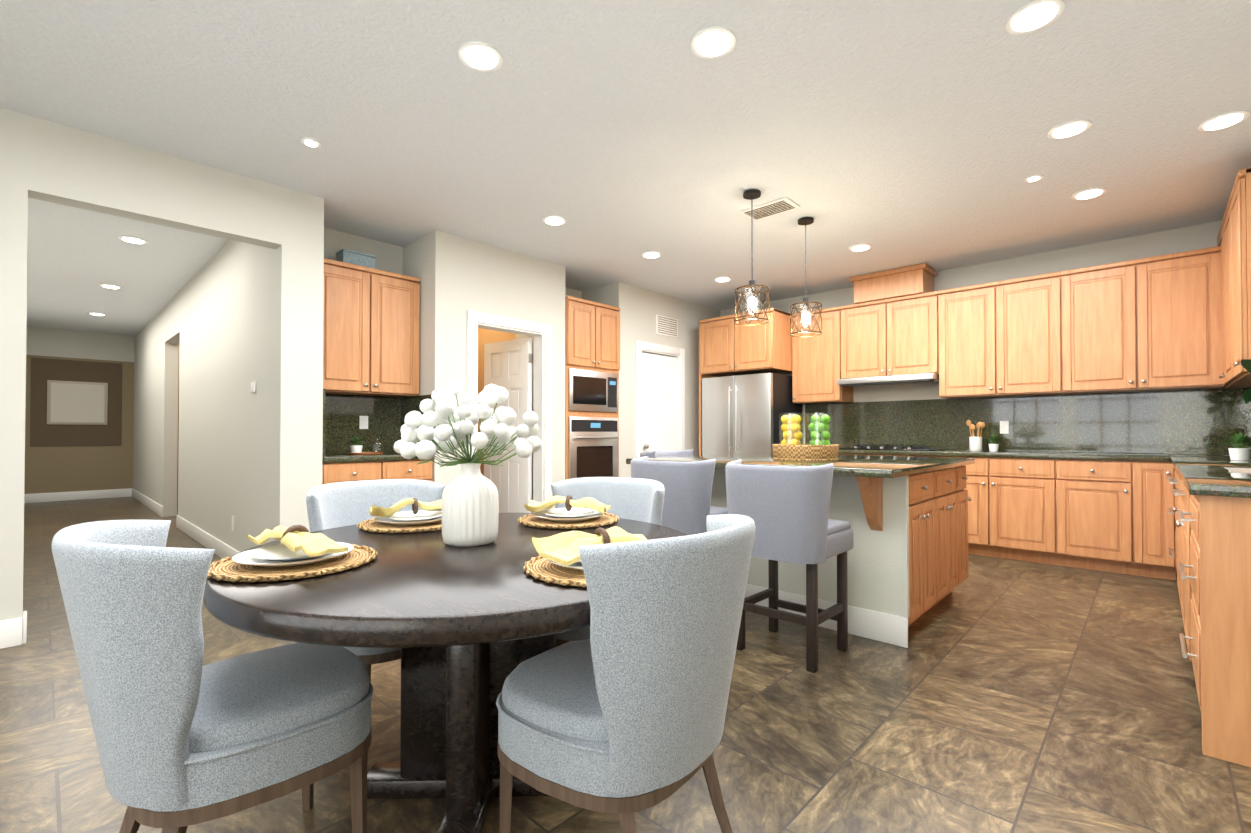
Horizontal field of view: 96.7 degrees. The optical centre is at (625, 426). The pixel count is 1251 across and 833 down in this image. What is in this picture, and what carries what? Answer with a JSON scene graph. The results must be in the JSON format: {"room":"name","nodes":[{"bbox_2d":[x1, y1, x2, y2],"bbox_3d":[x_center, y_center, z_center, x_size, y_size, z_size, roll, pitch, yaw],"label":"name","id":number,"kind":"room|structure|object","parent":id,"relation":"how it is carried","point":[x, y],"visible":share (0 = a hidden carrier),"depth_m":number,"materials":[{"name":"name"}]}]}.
{"room":"dining room and kitchen","nodes":[
{"label":"dining room and kitchen","id":0,"kind":"room"},
{"bbox_2d":[0,107,1223,620],"bbox_3d":[-2.947,-0.216,5.581,13.800,2.740,8.900,-1,-1,43],"label":"wall","id":1,"kind":"structure","parent":0,"point":[212,443],"depth_m":4.60,"materials":[{"name":"grey paint"}]},
{"bbox_2d":[30,358,121,446],"bbox_3d":[-8.888,-0.370,9.028,0.037,1.390,1.060,-1,-1,43],"label":"framed picture","id":2,"kind":"object","parent":1,"relation":"attached to","point":[75,403],"visible":1,"depth_m":9.00,"materials":[{"name":"brown"}]},
{"bbox_2d":[251,381,255,392],"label":"light switch","id":3,"kind":"object","parent":1,"relation":"in","point":[253,384],"depth_m":4.14,"materials":[{"name":"white plastic"}]},
{"bbox_2d":[0,310,684,648],"bbox_3d":[-5.014,0.105,6.980,8.470,2.130,7.790,-1,-1,43],"label":"trim","id":4,"kind":"structure","parent":1,"relation":"attached to","point":[13,632],"depth_m":5.34,"materials":[{"name":"white"}]},
{"bbox_2d":[323,258,419,396],"bbox_3d":[-2.128,-0.754,4.493,0.384,0.990,0.820,-1,-1,43],"label":"upper cabinet","id":5,"kind":"object","parent":1,"relation":"attached to","point":[371,327],"visible":0.81,"depth_m":4.39,"materials":[{"name":"brown wood"}]},
{"bbox_2d":[335,249,375,268],"bbox_3d":[-2.176,-1.332,4.490,0.160,0.162,0.260,-1,-1,43],"label":"decorative box","id":6,"kind":"object","parent":5,"relation":"on","point":[355,257],"visible":0.73,"depth_m":4.42,"materials":[{"name":"silver metal"}]},
{"bbox_2d":[484,338,531,512],"bbox_3d":[-1.209,0.142,5.577,0.675,2.000,0.188,-1,-1,43],"label":"closet door","id":7,"kind":"structure","parent":1,"relation":"in","point":[508,365],"depth_m":5.52,"materials":[{"name":"white wood"}]},
{"bbox_2d":[642,352,676,451],"bbox_3d":[0.385,0.154,6.618,0.189,2.000,0.674,-1,-1,43],"label":"pantry door","id":8,"kind":"structure","parent":1,"relation":"in","point":[659,402],"depth_m":6.60,"materials":[{"name":"white wood"}]},
{"bbox_2d":[656,314,677,337],"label":"air vent","id":9,"kind":"object","parent":1,"relation":"in","point":[666,325],"depth_m":6.66,"materials":[{"name":"white metal"}]},
{"bbox_2d":[699,308,790,376],"bbox_3d":[1.529,-0.963,6.716,0.983,0.660,0.794,-1,-1,43],"label":"upper cabinet","id":10,"kind":"object","parent":1,"relation":"attached to","point":[726,348],"depth_m":6.37,"materials":[{"name":"brown wood"}]},
{"bbox_2d":[791,307,852,403],"bbox_3d":[2.265,-0.783,6.315,0.629,1.031,0.359,-1,-1,43],"label":"upper cabinet","id":11,"kind":"object","parent":1,"relation":"attached to","point":[815,359],"depth_m":6.19,"materials":[{"name":"brown wood"}]},
{"bbox_2d":[835,263,938,378],"bbox_3d":[2.781,-1.042,5.808,0.950,1.077,0.391,-1,-1,43],"label":"upper cabinet","id":12,"kind":"object","parent":1,"relation":"attached to","point":[891,328],"depth_m":5.65,"materials":[{"name":"brown wood"}]},
{"bbox_2d":[836,373,938,386],"bbox_3d":[2.737,-0.464,5.756,0.930,0.070,0.465,-1,-1,43],"label":"range hood","id":13,"kind":"object","parent":12,"relation":"attached to","point":[898,380],"visible":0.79,"depth_m":5.59,"materials":[{"name":"silver metal"}]},
{"bbox_2d":[939,273,1050,398],"bbox_3d":[3.477,-0.796,5.166,1.068,1.031,0.359,-1,-1,43],"label":"upper cabinet","id":14,"kind":"object","parent":1,"relation":"attached to","point":[993,335],"depth_m":5.05,"materials":[{"name":"brown wood"}]},
{"bbox_2d":[805,387,1250,454],"bbox_3d":[3.525,-0.022,5.345,3.782,0.514,0.020,-1,-1,43],"label":"backsplash","id":15,"kind":"structure","parent":1,"relation":"attached to","point":[1146,422],"depth_m":4.97,"materials":[{"name":"grey tile"}]},
{"bbox_2d":[1000,421,1008,433],"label":"electrical outlet","id":16,"kind":"object","parent":15,"relation":"attached to","point":[1004,425],"depth_m":5.26,"materials":[{"name":"white plastic"}]},
{"bbox_2d":[1047,248,1226,394],"bbox_3d":[4.113,-0.804,4.518,1.004,1.031,0.423,-1,-1,43],"label":"upper cabinet","id":17,"kind":"object","parent":1,"relation":"attached to","point":[1177,321],"depth_m":4.41,"materials":[{"name":"brown wood"}]},
{"bbox_2d":[1207,207,1250,387],"bbox_3d":[4.370,-0.892,3.826,0.449,1.191,1.074,-1,-1,43],"label":"upper cabinet","id":18,"kind":"object","parent":1,"relation":"attached to","point":[1218,295],"depth_m":4.08,"materials":[{"name":"brown wood"}]},
{"bbox_2d":[1227,167,1250,382],"bbox_3d":[3.912,-0.898,3.304,0.394,1.191,0.569,-1,-1,43],"label":"upper cabinet","id":19,"kind":"object","parent":1,"relation":"attached to","point":[1239,203],"depth_m":3.25,"materials":[{"name":"brown wood"}]},
{"bbox_2d":[0,497,1250,832],"bbox_3d":[-2.947,1.204,5.564,13.800,0.100,8.900,-1,-1,43],"label":"floor","id":20,"kind":"structure","parent":0,"point":[1004,695],"depth_m":2.03,"materials":[{"name":"tile"}]},
{"bbox_2d":[52,520,373,832],"bbox_3d":[-0.941,0.663,1.314,0.545,0.890,0.586,-1,-1,43],"label":"dining chair","id":21,"kind":"object","parent":20,"relation":"on","point":[185,738],"visible":1,"depth_m":1.09,"materials":[{"name":"grey fabric"}]},
{"bbox_2d":[306,479,444,755],"bbox_3d":[-0.909,0.673,2.166,0.586,0.890,0.545,-1,-1,43],"label":"dining chair","id":22,"kind":"object","parent":20,"relation":"on","point":[336,505],"visible":0.35,"depth_m":2.28,"materials":[{"name":"grey fabric"}]},
{"bbox_2d":[322,388,434,484],"bbox_3d":[-2.044,0.440,4.399,0.621,1.400,0.836,-1,-1,43],"label":"cabinet","id":23,"kind":"object","parent":20,"relation":"on","point":[369,420],"visible":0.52,"depth_m":4.53,"materials":[{"name":"brown wood"}]},
{"bbox_2d":[347,452,382,454],"bbox_3d":[-2.061,0.215,4.404,0.260,0.018,0.260,-1,-1,43],"label":"tray","id":24,"kind":"object","parent":23,"relation":"on","point":[368,453],"visible":0.88,"depth_m":4.31,"materials":[{"name":"brown wood"}]},
{"bbox_2d":[347,437,363,452],"bbox_3d":[-2.118,0.146,4.372,0.133,0.130,0.133,-1,-1,43],"label":"pot","id":25,"kind":"object","parent":24,"relation":"on","point":[356,448],"visible":0.9,"depth_m":4.35,"materials":[{"name":"white ceramic"}]},
{"bbox_2d":[203,513,686,832],"bbox_3d":[-0.445,0.735,1.706,1.360,0.744,1.360,-1,-1,43],"label":"dining table","id":26,"kind":"object","parent":20,"relation":"on","point":[468,630],"visible":0.54,"depth_m":1.46,"materials":[{"name":"brown wood"}]},
{"bbox_2d":[207,544,377,581],"bbox_3d":[-0.858,0.350,1.447,0.390,0.018,0.388,-1,-1,43],"label":"placemat","id":27,"kind":"object","parent":26,"relation":"on","point":[228,569],"visible":0.62,"depth_m":1.35,"materials":[{"name":"wicker"}]},
{"bbox_2d":[232,542,353,566],"bbox_3d":[-0.858,0.333,1.447,0.272,0.026,0.272,-1,-1,43],"label":"plates","id":28,"kind":"object","parent":27,"relation":"on","point":[280,555],"visible":0.71,"depth_m":1.40,"materials":[{"name":"white ceramic"}]},
{"bbox_2d":[248,525,347,556],"bbox_3d":[-0.858,0.288,1.448,0.300,0.062,0.129,-1,-1,37],"label":"napkin","id":29,"kind":"object","parent":28,"relation":"on","point":[294,538],"visible":1,"depth_m":1.40,"materials":[{"name":"yellow fabric"}]},
{"bbox_2d":[357,518,441,532],"bbox_3d":[-0.782,0.357,2.066,0.390,0.018,0.388,-1,-1,43],"label":"placemat","id":30,"kind":"object","parent":26,"relation":"on","point":[372,525],"visible":0.5,"depth_m":1.95,"materials":[{"name":"wicker"}]},
{"bbox_2d":[375,511,441,524],"bbox_3d":[-0.782,0.340,2.066,0.272,0.026,0.272,-1,-1,43],"label":"plates","id":31,"kind":"object","parent":30,"relation":"on","point":[411,518],"visible":0.88,"depth_m":2.04,"materials":[{"name":"white ceramic"}]},
{"bbox_2d":[369,497,441,516],"bbox_3d":[-0.782,0.296,2.066,0.300,0.062,0.171,0,-1,-28],"label":"napkin","id":32,"kind":"object","parent":31,"relation":"on","point":[374,510],"visible":0.79,"depth_m":2.03,"materials":[{"name":"yellow fabric"}]},
{"bbox_2d":[442,463,498,546],"bbox_3d":[-0.484,0.239,1.735,0.172,0.246,0.171,-1,-1,43],"label":"vase","id":33,"kind":"object","parent":26,"relation":"on","point":[470,509],"visible":0.92,"depth_m":1.67,"materials":[{"name":"white ceramic"}]},
{"bbox_2d":[394,381,541,466],"bbox_3d":[-0.487,-0.002,1.742,0.466,0.272,0.434,-1,-1,43],"label":"bouquet","id":34,"kind":"object","parent":33,"relation":"in","point":[452,431],"visible":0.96,"depth_m":1.66,"materials":[{"name":"white plant"}]},
{"bbox_2d":[523,555,586,586],"bbox_3d":[-0.061,0.349,1.405,0.390,0.018,0.388,-1,-1,43],"label":"placemat","id":35,"kind":"object","parent":26,"relation":"on","point":[542,568],"visible":0.23,"depth_m":1.31,"materials":[{"name":"wicker"}]},
{"bbox_2d":[548,559,582,569],"bbox_3d":[-0.061,0.333,1.405,0.272,0.026,0.272,-1,-1,43],"label":"plates","id":36,"kind":"object","parent":35,"relation":"on","point":[577,565],"visible":0.06,"depth_m":1.33,"materials":[{"name":"white ceramic"}]},
{"bbox_2d":[532,526,646,565],"bbox_3d":[-0.061,0.288,1.406,0.300,0.062,0.182,1,-1,-36],"label":"napkin","id":37,"kind":"object","parent":36,"relation":"on","point":[562,548],"visible":0.71,"depth_m":1.38,"materials":[{"name":"yellow fabric"}]},
{"bbox_2d":[517,512,618,528],"bbox_3d":[-0.218,0.358,2.145,0.390,0.018,0.388,-1,-1,43],"label":"placemat","id":38,"kind":"object","parent":26,"relation":"on","point":[604,519],"visible":0.67,"depth_m":2.06,"materials":[{"name":"wicker"}]},
{"bbox_2d":[533,508,603,521],"bbox_3d":[-0.218,0.341,2.145,0.272,0.026,0.272,-1,-1,43],"label":"plates","id":39,"kind":"object","parent":38,"relation":"on","point":[572,514],"visible":1,"depth_m":2.13,"materials":[{"name":"white ceramic"}]},
{"bbox_2d":[524,495,610,512],"bbox_3d":[-0.218,0.297,2.146,0.300,0.062,0.179,0,-1,7],"label":"napkin","id":40,"kind":"object","parent":39,"relation":"on","point":[570,503],"visible":1,"depth_m":2.11,"materials":[{"name":"yellow fabric"}]},
{"bbox_2d":[565,296,619,479],"bbox_3d":[-0.516,-0.067,5.961,0.672,2.450,0.750,-1,-1,43],"label":"tall cabinet","id":41,"kind":"object","parent":20,"relation":"on","point":[592,348],"visible":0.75,"depth_m":5.73,"materials":[{"name":"brown wood"}]},
{"bbox_2d":[551,477,664,645],"bbox_3d":[-0.145,0.674,2.273,0.569,0.890,0.609,-1,-1,43],"label":"dining chair","id":42,"kind":"object","parent":20,"relation":"on","point":[639,499],"visible":0.31,"depth_m":2.47,"materials":[{"name":"grey fabric"}]},
{"bbox_2d":[496,514,755,832],"bbox_3d":[0.012,0.664,1.369,0.594,0.890,0.542,-1,-1,43],"label":"dining chair","id":43,"kind":"object","parent":20,"relation":"on","point":[621,711],"visible":1,"depth_m":1.14,"materials":[{"name":"grey fabric"}]},
{"bbox_2d":[640,450,692,456],"bbox_3d":[0.422,0.667,4.469,0.515,0.947,0.529,-1,-1,43],"label":"bar stool","id":44,"kind":"object","parent":20,"relation":"on","point":[667,453],"visible":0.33,"depth_m":4.68,"materials":[{"name":"fabric"}]},
{"bbox_2d":[630,456,727,534],"bbox_3d":[0.335,0.652,3.218,0.529,0.947,0.515,-1,-1,43],"label":"bar stool","id":45,"kind":"object","parent":20,"relation":"on","point":[688,509],"visible":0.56,"depth_m":2.95,"materials":[{"name":"grey fabric"}]},
{"bbox_2d":[702,373,802,454],"bbox_3d":[1.503,0.292,6.669,0.920,1.750,0.826,-1,-1,43],"label":"fridge","id":46,"kind":"object","parent":20,"relation":"on","point":[741,413],"visible":0.56,"depth_m":6.35,"materials":[{"name":"silver metal"}]},
{"bbox_2d":[725,460,853,672],"bbox_3d":[0.806,0.647,2.771,0.529,0.947,0.515,-1,-1,43],"label":"bar stool","id":47,"kind":"object","parent":20,"relation":"on","point":[785,509],"visible":0.94,"depth_m":2.56,"materials":[{"name":"grey fabric"}]},
{"bbox_2d":[710,464,970,647],"bbox_3d":[1.303,0.693,3.673,1.409,0.876,1.501,-1,-1,43],"label":"kitchen island","id":48,"kind":"object","parent":20,"relation":"on","point":[906,517],"depth_m":3.01,"materials":[{"name":"brown wood"}]},
{"bbox_2d":[626,452,973,479],"bbox_3d":[1.185,0.235,3.756,1.700,0.038,1.650,-1,-1,43],"label":"island countertop","id":49,"kind":"structure","parent":48,"relation":"on","point":[880,467],"depth_m":3.23,"materials":[{"name":"stone"}]},
{"bbox_2d":[772,444,838,460],"bbox_3d":[1.165,0.166,3.605,0.415,0.096,0.415,-1,-1,43],"label":"basket","id":50,"kind":"object","parent":49,"relation":"on","point":[804,452],"visible":0.88,"depth_m":3.43,"materials":[{"name":"beige wicker"}]},
{"bbox_2d":[779,413,804,444],"bbox_3d":[1.094,0.058,3.659,0.164,0.285,0.164,-1,-1,43],"label":"jar","id":51,"kind":"object","parent":50,"relation":"in","point":[790,437],"visible":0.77,"depth_m":3.62,"materials":[{"name":"clear glass"}]},
{"bbox_2d":[805,413,832,444],"bbox_3d":[1.235,0.057,3.553,0.164,0.285,0.164,-1,-1,43],"label":"jar","id":52,"kind":"object","parent":50,"relation":"in","point":[815,427],"visible":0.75,"depth_m":3.51,"materials":[{"name":"clear glass"}]},
{"bbox_2d":[838,451,940,456],"bbox_3d":[2.693,0.718,5.695,1.078,0.875,0.644,-1,-1,43],"label":"base cabinet","id":53,"kind":"object","parent":20,"relation":"on","point":[874,453],"depth_m":5.51,"materials":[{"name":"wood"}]},
{"bbox_2d":[941,455,1068,566],"bbox_3d":[3.371,0.710,5.051,1.048,0.875,0.644,-1,-1,43],"label":"base cabinet","id":54,"kind":"object","parent":20,"relation":"on","point":[1058,496],"depth_m":4.68,"materials":[{"name":"brown wood"}]},
{"bbox_2d":[839,447,1250,458],"bbox_3d":[3.308,0.252,5.113,3.782,0.038,0.651,-1,-1,43],"label":"countertop","id":55,"kind":"structure","parent":54,"relation":"on","point":[1048,454],"depth_m":4.68,"materials":[{"name":"stone"}]},
{"bbox_2d":[839,444,941,450],"bbox_3d":[2.704,0.217,5.713,0.870,0.045,0.460,-1,-1,43],"label":"cooktop","id":56,"kind":"object","parent":55,"relation":"in","point":[905,448],"visible":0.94,"depth_m":5.60,"materials":[{"name":"black metal"}]},
{"bbox_2d":[966,420,984,450],"bbox_3d":[3.314,0.086,5.261,0.147,0.295,0.123,-1,-1,43],"label":"utensil crock","id":57,"kind":"object","parent":55,"relation":"on","point":[975,443],"visible":0.98,"depth_m":5.23,"materials":[{"name":"white ceramic"}]},
{"bbox_2d":[985,435,1002,450],"bbox_3d":[3.434,0.154,5.178,0.156,0.157,0.143,-1,-1,43],"label":"pot","id":58,"kind":"object","parent":55,"relation":"on","point":[993,446],"visible":1,"depth_m":5.16,"materials":[{"name":"white ceramic"}]},
{"bbox_2d":[1069,459,1144,575],"bbox_3d":[3.868,0.704,4.580,0.578,0.875,0.644,-1,-1,43],"label":"base cabinet","id":59,"kind":"object","parent":20,"relation":"on","point":[1107,496],"depth_m":4.29,"materials":[{"name":"brown wood"}]},
{"bbox_2d":[1145,459,1175,580],"bbox_3d":[4.098,0.702,4.361,0.294,0.875,0.644,-1,-1,43],"label":"base cabinet","id":60,"kind":"object","parent":20,"relation":"on","point":[1160,528],"depth_m":4.09,"materials":[{"name":"brown wood"}]},
{"bbox_2d":[1171,471,1174,512],"bbox_3d":[3.576,0.687,3.127,0.664,0.875,0.664,-1,-1,43],"label":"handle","id":61,"kind":"object","parent":20,"relation":"on","point":[1172,479],"depth_m":3.40,"materials":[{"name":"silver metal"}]},
{"bbox_2d":[1175,477,1182,656],"bbox_3d":[3.035,0.680,2.557,0.664,0.875,1.164,-1,-1,43],"label":"base cabinet","id":62,"kind":"object","parent":20,"relation":"on","point":[1178,484],"depth_m":3.11,"materials":[{"name":"brown wood"}]},
{"bbox_2d":[1183,489,1250,767],"bbox_3d":[2.433,0.673,1.923,0.664,0.875,0.714,-1,-1,43],"label":"base cabinet","id":63,"kind":"object","parent":20,"relation":"on","point":[1211,509],"depth_m":1.86,"materials":[{"name":"brown wood"}]},
{"bbox_2d":[1171,457,1250,496],"bbox_3d":[3.185,0.224,2.731,0.682,0.038,2.965,-1,-1,43],"label":"countertop","id":64,"kind":"structure","parent":63,"relation":"on","point":[1201,476],"depth_m":2.20,"materials":[{"name":"stone"}]},
{"bbox_2d":[1219,432,1250,460],"bbox_3d":[3.853,0.125,3.483,0.187,0.175,0.171,-1,-1,43],"label":"pot","id":65,"kind":"object","parent":64,"relation":"on","point":[1241,452],"visible":1,"depth_m":3.46,"materials":[{"name":"white ceramic"}]},
{"bbox_2d":[1223,465,1250,472],"bbox_3d":[3.018,0.315,2.520,0.399,0.205,0.740,-1,-1,43],"label":"sink","id":66,"kind":"object","parent":64,"relation":"in","point":[1238,468],"depth_m":2.88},
{"bbox_2d":[1240,359,1250,403],"bbox_3d":[3.514,-0.079,2.985,0.305,0.572,0.530,-1,-1,43],"label":"plant","id":67,"kind":"object","parent":64,"relation":"on","point":[1246,364],"visible":1,"depth_m":3.05,"materials":[{"name":"green plant"}]},
{"bbox_2d":[0,0,1250,335],"bbox_3d":[-2.947,-1.636,5.598,13.800,0.100,8.900,-1,-1,43],"label":"ceiling","id":68,"kind":"structure","parent":0,"point":[620,136],"depth_m":2.98,"materials":[{"name":"paint"}]},
{"bbox_2d":[88,312,105,315],"bbox_3d":[-7.332,-1.554,7.717,0.189,0.013,0.189,0,-1,4],"label":"recessed light","id":69,"kind":"object","parent":68,"relation":"in","point":[92,313],"depth_m":7.70,"materials":[{"name":"white"}]},
{"bbox_2d":[99,284,121,288],"bbox_3d":[-5.794,-1.572,6.258,0.189,0.013,0.189,0,-1,19],"label":"recessed light","id":70,"kind":"object","parent":68,"relation":"in","point":[103,285],"depth_m":6.23,"materials":[{"name":"white"}]},
{"bbox_2d":[118,236,147,243],"bbox_3d":[-4.205,-1.590,4.751,0.189,0.013,0.189,0,-1,35],"label":"recessed light","id":71,"kind":"object","parent":68,"relation":"in","point":[131,239],"depth_m":4.73,"materials":[{"name":"white plastic"}]},
{"bbox_2d":[301,137,320,147],"bbox_3d":[-1.787,-1.609,3.159,0.098,0.013,0.098,0,-1,32],"label":"recessed light","id":72,"kind":"object","parent":68,"relation":"in","point":[310,142],"depth_m":3.15,"materials":[{"name":"white plastic"}]},
{"bbox_2d":[458,41,502,71],"bbox_3d":[-0.636,-1.617,2.440,0.189,0.013,0.189,-1,-1,37],"label":"recessed light","id":73,"kind":"object","parent":68,"relation":"in","point":[476,55],"depth_m":2.42,"materials":[{"name":"white"}]},
{"bbox_2d":[542,215,566,225],"bbox_3d":[-0.551,-1.595,4.316,0.189,0.013,0.189,0,-1,4],"label":"recessed light","id":74,"kind":"object","parent":68,"relation":"in","point":[555,220],"depth_m":4.29,"materials":[{"name":"white"}]},
{"bbox_2d":[641,251,661,258],"bbox_3d":[0.240,-1.585,5.150,0.189,0.013,0.189,0,-1,4],"label":"recessed light","id":75,"kind":"object","parent":68,"relation":"in","point":[649,254],"depth_m":5.13,"materials":[{"name":"white"}]},
{"bbox_2d":[691,26,735,58],"bbox_3d":[0.370,-1.618,2.353,0.189,0.013,0.189,-1,-1,37],"label":"recessed light","id":76,"kind":"object","parent":68,"relation":"in","point":[712,42],"depth_m":2.34,"materials":[{"name":"white"}]},
{"bbox_2d":[714,276,731,281],"bbox_3d":[1.047,-1.575,5.971,0.189,0.013,0.189,0,-1,4],"label":"recessed light","id":77,"kind":"object","parent":68,"relation":"in","point":[719,279],"depth_m":5.94,"materials":[{"name":"white"}]},
{"bbox_2d":[734,189,769,325],"bbox_3d":[0.869,-1.159,3.818,0.240,0.892,0.240,-1,-1,43],"label":"pendant light","id":78,"kind":"object","parent":68,"relation":"hanging from","point":[751,195],"visible":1,"depth_m":3.80,"materials":[{"name":"black"}]},
{"bbox_2d":[739,197,799,220],"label":"ceiling vent","id":79,"kind":"object","parent":68,"relation":"in","point":[781,205],"depth_m":4.07,"materials":[{"name":"white metal"}]},
{"bbox_2d":[790,217,821,336],"bbox_3d":[1.394,-1.153,4.298,0.240,0.892,0.240,-1,-1,43],"label":"pendant light","id":80,"kind":"object","parent":68,"relation":"hanging from","point":[805,316],"visible":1,"depth_m":4.28,"materials":[{"name":"black"}]},
{"bbox_2d":[849,244,871,251],"bbox_3d":[2.092,-1.587,4.951,0.189,0.013,0.189,-1,-1,37],"label":"recessed light","id":81,"kind":"object","parent":68,"relation":"in","point":[859,247],"depth_m":4.93,"materials":[{"name":"white"}]},
{"bbox_2d":[1024,174,1042,181],"bbox_3d":[2.644,-1.603,3.601,0.098,0.013,0.098,0,-1,10],"label":"recessed light","id":82,"kind":"object","parent":68,"relation":"in","point":[1036,177],"depth_m":3.58,"materials":[{"name":"white"}]},
{"bbox_2d":[1005,0,1064,34],"bbox_3d":[1.619,-1.620,2.202,0.189,0.013,0.189,0,-1,35],"label":"recessed light","id":83,"kind":"object","parent":68,"relation":"in","point":[1035,15],"depth_m":2.19,"materials":[{"name":"white plastic"}]},
{"bbox_2d":[1047,119,1091,138],"bbox_3d":[2.411,-1.610,3.022,0.189,0.013,0.189,-1,-1,37],"label":"recessed light","id":84,"kind":"object","parent":68,"relation":"in","point":[1068,129],"depth_m":3.01,"materials":[{"name":"white"}]},
{"bbox_2d":[1071,187,1106,199],"bbox_3d":[3.196,-1.601,3.834,0.189,0.013,0.189,-1,-1,37],"label":"recessed light","id":85,"kind":"object","parent":68,"relation":"in","point":[1089,193],"depth_m":3.81,"materials":[{"name":"white plastic"}]},
{"bbox_2d":[1197,110,1249,131],"bbox_3d":[3.163,-1.611,2.942,0.189,0.013,0.189,0,-1,4],"label":"recessed light","id":86,"kind":"object","parent":68,"relation":"in","point":[1228,119],"depth_m":2.93,"materials":[{"name":"white plastic"}]}
]}

